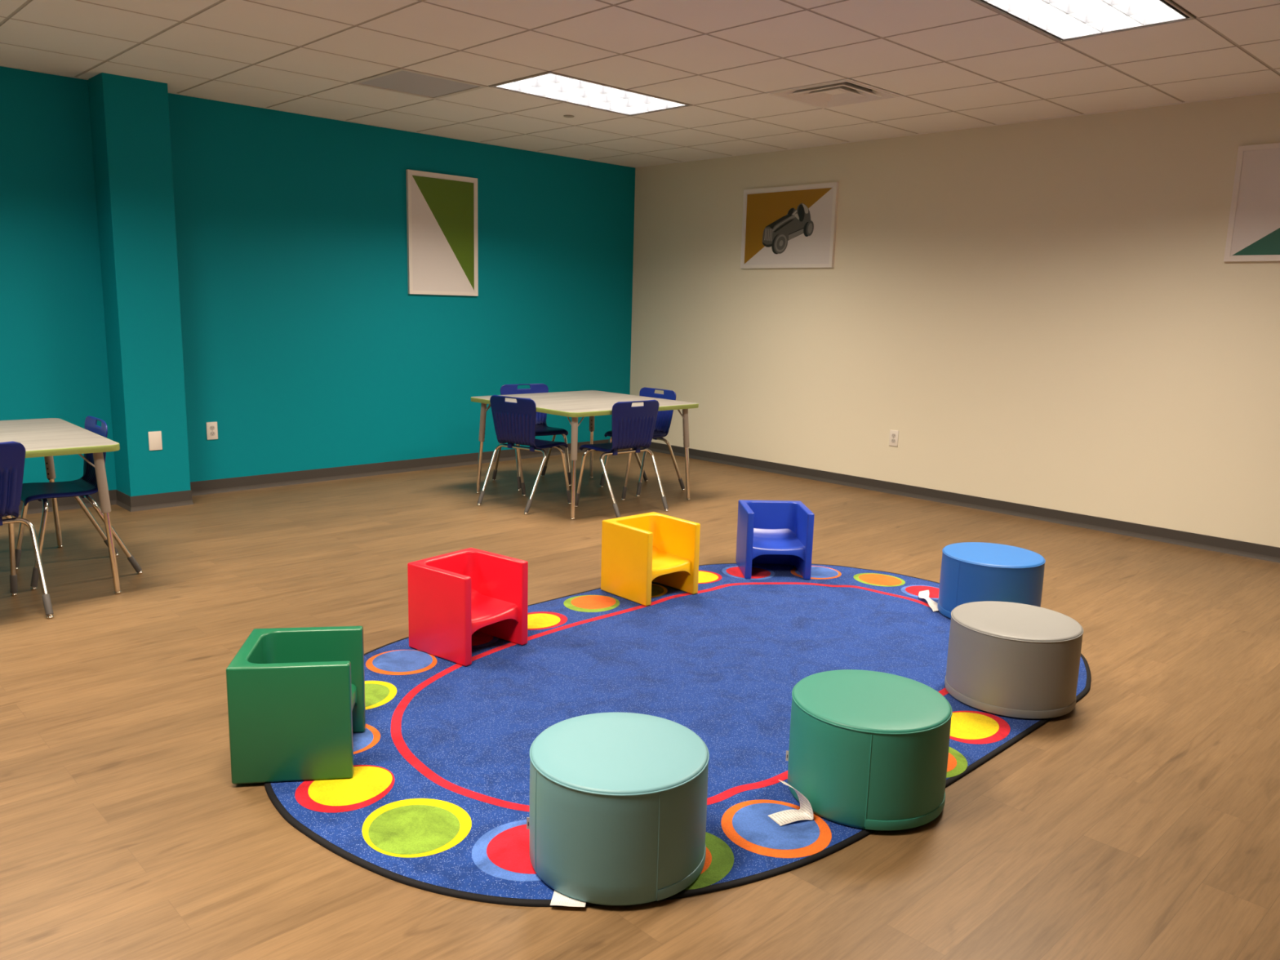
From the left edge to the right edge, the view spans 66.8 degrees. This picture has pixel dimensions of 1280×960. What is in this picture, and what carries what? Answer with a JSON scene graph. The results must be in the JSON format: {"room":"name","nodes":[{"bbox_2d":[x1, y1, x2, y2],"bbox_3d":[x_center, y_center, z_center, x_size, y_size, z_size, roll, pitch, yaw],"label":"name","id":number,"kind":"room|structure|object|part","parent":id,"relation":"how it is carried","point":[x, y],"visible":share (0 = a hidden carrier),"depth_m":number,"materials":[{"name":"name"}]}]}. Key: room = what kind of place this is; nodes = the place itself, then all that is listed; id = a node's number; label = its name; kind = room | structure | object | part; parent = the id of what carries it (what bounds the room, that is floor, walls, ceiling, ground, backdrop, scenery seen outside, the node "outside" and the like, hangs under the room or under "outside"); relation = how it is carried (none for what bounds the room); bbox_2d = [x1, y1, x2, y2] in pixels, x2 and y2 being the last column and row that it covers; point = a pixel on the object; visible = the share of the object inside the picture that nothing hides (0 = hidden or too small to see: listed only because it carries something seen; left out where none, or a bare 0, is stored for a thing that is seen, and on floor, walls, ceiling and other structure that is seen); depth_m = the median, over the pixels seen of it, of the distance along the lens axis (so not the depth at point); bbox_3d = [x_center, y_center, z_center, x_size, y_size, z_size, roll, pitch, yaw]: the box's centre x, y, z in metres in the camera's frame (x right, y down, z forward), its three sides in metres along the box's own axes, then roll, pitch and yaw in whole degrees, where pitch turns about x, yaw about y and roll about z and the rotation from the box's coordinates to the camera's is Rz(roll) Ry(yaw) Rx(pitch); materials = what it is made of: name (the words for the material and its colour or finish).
{"room":"children's room","nodes":[
{"label":"children's room","id":0,"kind":"room"},
{"bbox_2d":[87,72,190,496],"bbox_3d":[-3.300,-1.196,6.431,0.383,2.769,0.301,-8,14,-43],"label":"wall column","id":1,"kind":"structure","parent":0,"point":[130,119],"depth_m":6.29,"materials":[{"name":"teal paint"}]},
{"bbox_2d":[147,431,162,450],"bbox_3d":[-3.230,-0.261,6.474,0.082,0.126,0.007,-8,14,-43],"label":"blank wall plate","id":2,"kind":"object","parent":1,"relation":"attached to","point":[154,437],"visible":1,"depth_m":6.47,"materials":[{"name":"white plastic"}]},
{"bbox_2d":[0,66,635,490],"bbox_3d":[-4.504,-1.159,5.538,12.400,2.949,0.100,-8,14,-43],"label":"wall","id":3,"kind":"structure","parent":0,"point":[307,345],"depth_m":7.38,"materials":[{"name":"teal paint"}]},
{"bbox_2d":[206,422,217,439],"bbox_3d":[-3.090,-0.355,7.016,0.077,0.127,0.010,-8,14,-43],"label":"wall outlet","id":4,"kind":"object","parent":3,"relation":"attached to","point":[211,427],"visible":1,"depth_m":7.01,"materials":[{"name":"white plastic"}]},
{"bbox_2d":[11,439,612,515],"bbox_3d":[-4.399,0.273,5.646,12.200,0.100,0.312,-8,14,-43],"label":"baseboard","id":5,"kind":"structure","parent":3,"relation":"attached to","point":[139,503],"depth_m":7.42,"materials":[{"name":"grey plastic"}]},
{"bbox_2d":[0,65,635,168],"bbox_3d":[-4.429,-2.403,5.269,12.200,0.004,0.022,-8,14,-43],"label":"trim","id":6,"kind":"structure","parent":3,"relation":"attached to","point":[0,65],"depth_m":7.25,"materials":[{"name":"white metal"}]},
{"bbox_2d":[405,168,478,296],"bbox_3d":[-1.637,-2.038,8.087,0.670,0.978,0.026,-8,14,-43],"label":"framed poster","id":7,"kind":"object","parent":3,"relation":"attached to","point":[442,257],"visible":1,"depth_m":8.07,"materials":[{"name":"white paper"}]},
{"bbox_2d":[0,448,1279,959],"bbox_3d":[-0.694,1.141,1.892,12.400,0.080,11.200,-8,14,-43],"label":"floor","id":8,"kind":"structure","parent":0,"point":[1140,820],"depth_m":3.08,"materials":[{"name":"brown wood"}]},
{"bbox_2d":[0,440,53,618],"bbox_3d":[-2.929,0.220,4.224,0.501,0.787,0.492,10,13,40],"label":"chair","id":9,"kind":"object","parent":8,"relation":"on","point":[12,454],"visible":1,"depth_m":4.25,"materials":[{"name":"blue plastic"}]},
{"bbox_3d":[-2.983,0.166,4.263,0.331,0.062,0.414,10,13,40],"label":"seat","id":10,"kind":"part","parent":9,"relation":"part of","materials":[{"name":"blue plastic"}]},
{"bbox_3d":[-2.933,0.339,4.527,0.058,0.426,0.127,-1,11,-16],"label":"leg","id":11,"kind":"part","parent":9,"relation":"part of","materials":[{"name":"silver metal"}]},
{"bbox_3d":[-2.833,0.016,4.107,0.076,0.341,0.427,10,13,40],"label":"backrest","id":12,"kind":"part","parent":9,"relation":"part of","materials":[{"name":"blue plastic"}]},
{"bbox_3d":[-2.692,0.386,4.325,0.224,0.422,0.068,10,13,40],"label":"leg","id":13,"kind":"part","parent":9,"relation":"part of","materials":[{"name":"silver metal"}]},
{"bbox_2d":[0,417,120,594],"bbox_3d":[-3.303,0.163,4.648,1.228,0.729,1.228,-8,14,-42],"label":"table","id":14,"kind":"object","parent":8,"relation":"on","point":[47,437],"visible":1,"depth_m":4.65,"materials":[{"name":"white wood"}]},
{"bbox_3d":[-3.266,-0.153,5.360,0.043,0.301,0.063,2,10,2],"label":"leg","id":15,"kind":"part","parent":14,"relation":"part of","materials":[{"name":"grey metal"}]},
{"bbox_3d":[-2.542,0.006,4.588,0.063,0.301,0.043,2,10,2],"label":"leg","id":16,"kind":"part","parent":14,"relation":"part of","materials":[{"name":"grey metal"}]},
{"bbox_2d":[14,415,142,590],"bbox_3d":[-2.900,0.088,4.958,0.501,0.787,0.492,-8,14,-41],"label":"chair","id":17,"kind":"object","parent":8,"relation":"on","point":[86,486],"visible":0.69,"depth_m":4.93,"materials":[{"name":"blue plastic"}]},
{"bbox_3d":[-3.180,0.243,5.019,0.127,0.426,0.058,0,10,-9],"label":"leg","id":18,"kind":"part","parent":17,"relation":"part of","materials":[{"name":"silver metal"}]},
{"bbox_3d":[-2.901,0.305,4.715,0.058,0.426,0.127,4,11,15],"label":"leg","id":19,"kind":"part","parent":17,"relation":"part of","materials":[{"name":"silver metal"}]},
{"bbox_3d":[-2.954,0.052,4.901,0.331,0.062,0.414,-8,14,-41],"label":"seat","id":20,"kind":"part","parent":17,"relation":"part of","materials":[{"name":"blue plastic"}]},
{"bbox_3d":[-2.805,-0.144,4.997,0.076,0.341,0.427,-8,14,-41],"label":"backrest","id":21,"kind":"part","parent":17,"relation":"part of","materials":[{"name":"blue plastic"}]},
{"bbox_3d":[-2.945,0.215,5.233,0.224,0.422,0.068,-8,14,-41],"label":"leg","id":22,"kind":"part","parent":17,"relation":"part of","materials":[{"name":"silver metal"}]},
{"bbox_3d":[-2.662,0.279,4.924,0.224,0.422,0.068,-8,14,-41],"label":"leg","id":23,"kind":"part","parent":17,"relation":"part of","materials":[{"name":"silver metal"}]},
{"bbox_2d":[477,395,571,515],"bbox_3d":[-0.816,-0.208,6.904,0.492,0.787,0.501,9,12,34],"label":"chair","id":24,"kind":"object","parent":8,"relation":"on","point":[514,423],"visible":1,"depth_m":6.79,"materials":[{"name":"blue plastic"}]},
{"bbox_3d":[-1.071,-0.044,6.946,0.068,0.422,0.224,9,12,34],"label":"leg","id":25,"kind":"part","parent":24,"relation":"part of","materials":[{"name":"silver metal"}]},
{"bbox_3d":[-0.879,-0.412,6.769,0.427,0.341,0.076,9,12,34],"label":"backrest","id":26,"kind":"part","parent":24,"relation":"part of","materials":[{"name":"blue plastic"}]},
{"bbox_3d":[-0.884,-0.090,7.200,0.058,0.426,0.127,2,10,2],"label":"leg","id":27,"kind":"part","parent":24,"relation":"part of","materials":[{"name":"silver metal"}]},
{"bbox_3d":[-0.772,-0.261,6.956,0.414,0.062,0.331,9,12,34],"label":"seat","id":28,"kind":"part","parent":24,"relation":"part of","materials":[{"name":"blue plastic"}]},
{"bbox_3d":[-0.726,0.008,6.707,0.068,0.422,0.224,9,12,34],"label":"leg","id":29,"kind":"part","parent":24,"relation":"part of","materials":[{"name":"silver metal"}]},
{"bbox_3d":[-0.544,-0.038,6.964,0.127,0.426,0.058,-3,11,-22],"label":"leg","id":30,"kind":"part","parent":24,"relation":"part of","materials":[{"name":"silver metal"}]},
{"bbox_2d":[492,383,571,490],"bbox_3d":[-0.861,-0.360,7.736,0.492,0.787,0.501,-5,12,-33],"label":"chair","id":31,"kind":"object","parent":8,"relation":"on","point":[541,428],"visible":0.44,"depth_m":7.75,"materials":[{"name":"blue plastic"}]},
{"bbox_3d":[-1.117,-0.193,7.764,0.068,0.422,0.224,-5,12,-33],"label":"leg","id":32,"kind":"part","parent":31,"relation":"part of","materials":[{"name":"silver metal"}]},
{"bbox_3d":[-0.941,-0.146,7.503,0.058,0.426,0.127,1,10,0],"label":"leg","id":33,"kind":"part","parent":31,"relation":"part of","materials":[{"name":"silver metal"}]},
{"bbox_3d":[-0.920,-0.599,7.795,0.427,0.341,0.076,-5,12,-33],"label":"backrest","id":34,"kind":"part","parent":31,"relation":"part of","materials":[{"name":"blue plastic"}]},
{"bbox_3d":[-0.761,-0.225,7.993,0.068,0.422,0.224,-5,12,-33],"label":"leg","id":35,"kind":"part","parent":31,"relation":"part of","materials":[{"name":"silver metal"}]},
{"bbox_3d":[-0.820,-0.391,7.668,0.414,0.062,0.331,-5,12,-33],"label":"seat","id":36,"kind":"part","parent":31,"relation":"part of","materials":[{"name":"blue plastic"}]},
{"bbox_3d":[-0.591,-0.177,7.728,0.127,0.426,0.058,6,11,24],"label":"leg","id":37,"kind":"part","parent":31,"relation":"part of","materials":[{"name":"silver metal"}]},
{"bbox_2d":[471,390,698,519],"bbox_3d":[-0.421,-0.233,7.263,1.228,0.729,1.228,-8,14,-43],"label":"table","id":38,"kind":"object","parent":8,"relation":"on","point":[591,403],"visible":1,"depth_m":7.18,"materials":[{"name":"beige laminate"}]},
{"bbox_3d":[-1.173,-0.438,7.248,0.063,0.301,0.043,2,10,1],"label":"leg","id":39,"kind":"part","parent":38,"relation":"part of","materials":[{"name":"grey metal"}]},
{"bbox_3d":[-0.438,-0.281,6.486,0.043,0.301,0.063,2,10,1],"label":"leg","id":40,"kind":"part","parent":38,"relation":"part of","materials":[{"name":"grey metal"}]},
{"bbox_3d":[-0.395,-0.549,7.975,0.043,0.301,0.063,2,10,1],"label":"leg","id":41,"kind":"part","parent":38,"relation":"part of","materials":[{"name":"grey metal"}]},
{"bbox_3d":[0.340,-0.391,7.213,0.063,0.301,0.043,2,10,1],"label":"leg","id":42,"kind":"part","parent":38,"relation":"part of","materials":[{"name":"grey metal"}]},
{"bbox_2d":[574,400,668,517],"bbox_3d":[-0.124,-0.178,6.841,0.492,0.787,0.501,-7,14,-41],"label":"chair","id":43,"kind":"object","parent":8,"relation":"on","point":[633,427],"visible":1,"depth_m":6.73,"materials":[{"name":"blue plastic"}]},
{"bbox_3d":[-0.406,-0.017,6.870,0.127,0.426,0.058,4,11,15],"label":"leg","id":44,"kind":"part","parent":43,"relation":"part of","materials":[{"name":"silver metal"}]},
{"bbox_3d":[-0.199,0.035,6.634,0.068,0.422,0.224,-7,14,-41],"label":"leg","id":45,"kind":"part","parent":43,"relation":"part of","materials":[{"name":"silver metal"}]},
{"bbox_3d":[-0.172,-0.233,6.887,0.414,0.062,0.331,-7,14,-41],"label":"seat","id":46,"kind":"part","parent":43,"relation":"part of","materials":[{"name":"blue plastic"}]},
{"bbox_3d":[-0.093,-0.058,7.142,0.058,0.426,0.127,0,10,-9],"label":"leg","id":47,"kind":"part","parent":43,"relation":"part of","materials":[{"name":"silver metal"}]},
{"bbox_3d":[-0.040,-0.380,6.713,0.427,0.341,0.076,-7,14,-41],"label":"backrest","id":48,"kind":"part","parent":43,"relation":"part of","materials":[{"name":"blue plastic"}]},
{"bbox_3d":[0.120,-0.006,6.911,0.068,0.422,0.224,-7,14,-41],"label":"leg","id":49,"kind":"part","parent":43,"relation":"part of","materials":[{"name":"silver metal"}]},
{"bbox_2d":[600,386,684,497],"bbox_3d":[0.029,-0.317,7.630,0.501,0.787,0.492,-7,13,-40],"label":"chair","id":50,"kind":"object","parent":8,"relation":"on","point":[664,419],"visible":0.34,"depth_m":7.60,"materials":[{"name":"blue plastic"}]},
{"bbox_3d":[-0.251,-0.162,7.696,0.127,0.426,0.058,0,10,-8],"label":"leg","id":51,"kind":"part","parent":50,"relation":"part of","materials":[{"name":"silver metal"}]},
{"bbox_3d":[-0.026,-0.353,7.574,0.331,0.062,0.414,-7,13,-40],"label":"seat","id":52,"kind":"part","parent":50,"relation":"part of","materials":[{"name":"blue plastic"}]},
{"bbox_3d":[-0.013,-0.189,7.906,0.224,0.422,0.068,-7,13,-40],"label":"leg","id":53,"kind":"part","parent":50,"relation":"part of","materials":[{"name":"silver metal"}]},
{"bbox_3d":[0.022,-0.099,7.387,0.058,0.426,0.127,4,11,16],"label":"leg","id":54,"kind":"part","parent":50,"relation":"part of","materials":[{"name":"silver metal"}]},
{"bbox_3d":[0.124,-0.548,7.668,0.076,0.341,0.427,-7,13,-40],"label":"backrest","id":55,"kind":"part","parent":50,"relation":"part of","materials":[{"name":"blue plastic"}]},
{"bbox_3d":[0.265,-0.125,7.592,0.224,0.422,0.068,-7,13,-40],"label":"leg","id":56,"kind":"part","parent":50,"relation":"part of","materials":[{"name":"silver metal"}]},
{"bbox_2d":[263,563,1091,906],"bbox_3d":[0.331,0.752,3.939,3.636,0.010,2.249,-8,14,-43],"label":"oval rug","id":57,"kind":"object","parent":8,"relation":"on","point":[437,794],"visible":0.57,"depth_m":3.46,"materials":[{"name":"blue carpet"}]},
{"bbox_2d":[226,626,365,783],"bbox_3d":[-1.058,0.689,3.033,0.346,0.362,0.356,0,10,-9],"label":"chair","id":58,"kind":"object","parent":57,"relation":"on","point":[295,696],"visible":1,"depth_m":2.87,"materials":[{"name":"green plastic"}]},
{"bbox_3d":[-1.182,0.690,3.012,0.096,0.362,0.356,0,10,-9],"label":"panel","id":59,"kind":"part","parent":58,"relation":"part of","materials":[{"name":"green plastic"}]},
{"bbox_3d":[-0.985,0.718,2.885,0.250,0.362,0.036,0,10,-9],"label":"panel","id":60,"kind":"part","parent":58,"relation":"part of","materials":[{"name":"green plastic"}]},
{"bbox_3d":[-1.037,0.660,3.196,0.250,0.362,0.036,0,10,-9],"label":"panel","id":61,"kind":"part","parent":58,"relation":"part of","materials":[{"name":"green plastic"}]},
{"bbox_3d":[-1.051,0.711,3.038,0.286,0.134,0.292,0,10,-9],"label":"seat","id":62,"kind":"part","parent":58,"relation":"part of","materials":[{"name":"green plastic"}]},
{"bbox_2d":[407,547,528,666],"bbox_3d":[-0.713,0.516,4.042,0.346,0.362,0.356,9,13,36],"label":"chair","id":63,"kind":"object","parent":57,"relation":"on","point":[453,596],"visible":1,"depth_m":3.98,"materials":[{"name":"red plastic"}]},
{"bbox_3d":[-0.813,0.500,4.116,0.096,0.362,0.356,9,13,36],"label":"panel","id":64,"kind":"part","parent":63,"relation":"part of","materials":[{"name":"red plastic"}]},
{"bbox_3d":[-0.771,0.542,3.888,0.250,0.362,0.036,9,13,36],"label":"panel","id":65,"kind":"part","parent":63,"relation":"part of","materials":[{"name":"red plastic"}]},
{"bbox_3d":[-0.708,0.539,4.041,0.286,0.134,0.292,9,13,36],"label":"seat","id":66,"kind":"part","parent":63,"relation":"part of","materials":[{"name":"red plastic"}]},
{"bbox_3d":[-0.579,0.502,4.140,0.250,0.362,0.036,9,13,36],"label":"panel","id":67,"kind":"part","parent":63,"relation":"part of","materials":[{"name":"red plastic"}]},
{"bbox_2d":[526,711,709,906],"bbox_3d":[-0.060,0.837,2.529,0.471,0.302,0.462,1,10,-1],"label":"stool","id":68,"kind":"object","parent":57,"relation":"on","point":[618,808],"visible":1,"depth_m":2.36,"materials":[{"name":"teal plastic"}]},
{"bbox_2d":[600,511,700,605],"bbox_3d":[0.051,0.387,4.872,0.356,0.362,0.346,-8,14,-41],"label":"chair","id":69,"kind":"object","parent":57,"relation":"on","point":[638,550],"visible":1,"depth_m":4.84,"materials":[{"name":"yellow plastic"}]},
{"bbox_3d":[-0.036,0.410,4.731,0.036,0.362,0.250,-8,14,-41],"label":"panel","id":70,"kind":"part","parent":69,"relation":"part of","materials":[{"name":"yellow plastic"}]},
{"bbox_3d":[-0.033,0.368,4.963,0.356,0.362,0.096,-8,14,-41],"label":"panel","id":71,"kind":"part","parent":69,"relation":"part of","materials":[{"name":"yellow plastic"}]},
{"bbox_3d":[0.056,0.409,4.870,0.292,0.134,0.286,-8,14,-41],"label":"seat","id":72,"kind":"part","parent":69,"relation":"part of","materials":[{"name":"yellow plastic"}]},
{"bbox_3d":[0.202,0.378,4.943,0.036,0.362,0.250,-8,14,-41],"label":"panel","id":73,"kind":"part","parent":69,"relation":"part of","materials":[{"name":"yellow plastic"}]},
{"bbox_2d":[735,499,814,579],"bbox_3d":[0.733,0.323,5.327,0.356,0.362,0.346,1,10,-3],"label":"chair","id":74,"kind":"object","parent":57,"relation":"on","point":[769,531],"visible":1,"depth_m":5.36,"materials":[{"name":"blue plastic"}]},
{"bbox_3d":[0.576,0.328,5.271,0.036,0.362,0.250,1,10,-3],"label":"panel","id":75,"kind":"part","parent":74,"relation":"part of","materials":[{"name":"blue plastic"}]},
{"bbox_3d":[0.733,0.346,5.322,0.292,0.134,0.286,1,10,-3],"label":"seat","id":76,"kind":"part","parent":74,"relation":"part of","materials":[{"name":"blue plastic"}]},
{"bbox_3d":[0.895,0.334,5.287,0.036,0.362,0.250,1,10,-3],"label":"panel","id":77,"kind":"part","parent":74,"relation":"part of","materials":[{"name":"blue plastic"}]},
{"bbox_2d":[768,669,952,830],"bbox_3d":[0.659,0.792,2.881,0.493,0.302,0.507,4,11,14],"label":"stool","id":78,"kind":"object","parent":57,"relation":"on","point":[868,749],"visible":1,"depth_m":2.73,"materials":[{"name":"teal plastic"}]},
{"bbox_2d":[918,542,1045,618],"bbox_3d":[1.631,0.493,4.675,0.567,0.304,0.464,5,11,20],"label":"stool","id":79,"kind":"object","parent":57,"relation":"on","point":[971,571],"visible":0.9,"depth_m":4.50,"materials":[{"name":"blue leather"}]},
{"bbox_2d":[944,600,1083,719],"bbox_3d":[1.408,0.669,3.674,0.468,0.302,0.467,6,11,22],"label":"stool","id":80,"kind":"object","parent":57,"relation":"on","point":[1014,660],"visible":1,"depth_m":3.50,"materials":[{"name":"grey leather"}]},
{"bbox_2d":[0,0,1279,167],"bbox_3d":[-0.624,-1.605,1.394,12.207,0.004,11.000,-8,14,-43],"label":"ceiling","id":81,"kind":"structure","parent":0,"point":[955,64],"depth_m":5.28,"materials":[{"name":"tile"}]},
{"bbox_2d":[351,67,487,99],"bbox_3d":[-1.378,-2.465,6.054,0.609,0.010,0.606,-8,14,-43],"label":"ceiling vent","id":82,"kind":"object","parent":81,"relation":"in","point":[400,80],"visible":1,"depth_m":6.04,"materials":[{"name":"white metal"}]},
{"bbox_2d":[563,115,573,117],"bbox_3d":[-0.508,-2.597,6.936,0.076,0.007,0.076,-8,14,-43],"label":"cover plate","id":83,"kind":"object","parent":81,"relation":"attached to","point":[565,116],"visible":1,"depth_m":6.92,"materials":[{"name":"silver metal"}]},
{"bbox_2d":[488,71,692,116],"bbox_3d":[-0.295,-2.520,6.243,1.211,0.108,0.602,-8,14,-43],"label":"ceiling light","id":84,"kind":"object","parent":81,"relation":"attached to","point":[548,85],"visible":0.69,"depth_m":6.28,"materials":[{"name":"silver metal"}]},
{"bbox_2d":[765,77,904,108],"bbox_3d":[1.209,-2.457,6.007,0.606,0.153,0.606,-8,14,-43],"label":"ceiling vent","id":85,"kind":"object","parent":81,"relation":"in","point":[846,91],"visible":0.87,"depth_m":6.04,"materials":[{"name":"metal"}]},
{"bbox_3d":[1.207,-2.403,6.016,0.110,0.004,0.110,-8,14,-43],"label":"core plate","id":86,"kind":"part","parent":85,"relation":"part of","materials":[{"name":"metal"}]},
{"bbox_2d":[972,0,1195,42],"bbox_3d":[1.819,-2.076,4.092,1.211,0.108,0.602,-8,14,-43],"label":"ceiling light","id":87,"kind":"object","parent":81,"relation":"attached to","point":[1060,20],"visible":0.94,"depth_m":4.37,"materials":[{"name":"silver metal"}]},
{"bbox_2d":[630,92,1279,547],"bbox_3d":[3.807,-0.986,5.807,0.100,2.949,11.100,-8,14,-43],"label":"wall","id":88,"kind":"structure","parent":0,"point":[1048,313],"depth_m":6.97,"materials":[{"name":"beige paint"}]},
{"bbox_2d":[740,182,838,268],"bbox_3d":[1.246,-2.139,8.227,0.026,0.672,0.974,-8,14,-43],"label":"framed poster","id":89,"kind":"object","parent":88,"relation":"attached to","point":[794,226],"visible":1,"depth_m":8.19,"materials":[{"name":"white paper"}]},
{"bbox_2d":[888,430,898,446],"bbox_3d":[2.014,-0.332,7.709,0.010,0.127,0.077,-8,14,-43],"label":"wall outlet","id":90,"kind":"object","parent":88,"relation":"attached to","point":[894,434],"visible":1,"depth_m":7.70,"materials":[{"name":"white plastic"}]},
{"bbox_2d":[636,90,1279,167],"bbox_3d":[3.770,-2.239,5.567,0.022,0.004,10.978,-8,14,-43],"label":"trim","id":91,"kind":"structure","parent":88,"relation":"attached to","point":[1279,91],"depth_m":6.84,"materials":[{"name":"metal"}]},
{"bbox_2d":[640,441,1279,563],"bbox_3d":[3.695,0.418,6.058,0.011,0.091,11.000,-8,14,-43],"label":"baseboard","id":92,"kind":"structure","parent":88,"relation":"attached to","point":[1257,551],"depth_m":7.10,"materials":[{"name":"grey plastic"}]},
{"bbox_2d":[1223,142,1279,262],"bbox_3d":[3.908,-1.590,5.518,0.026,0.672,0.974,-8,14,-43],"label":"framed poster","id":93,"kind":"object","parent":88,"relation":"attached to","point":[1253,234],"visible":1,"depth_m":5.76,"materials":[{"name":"white paper"}]}
]}

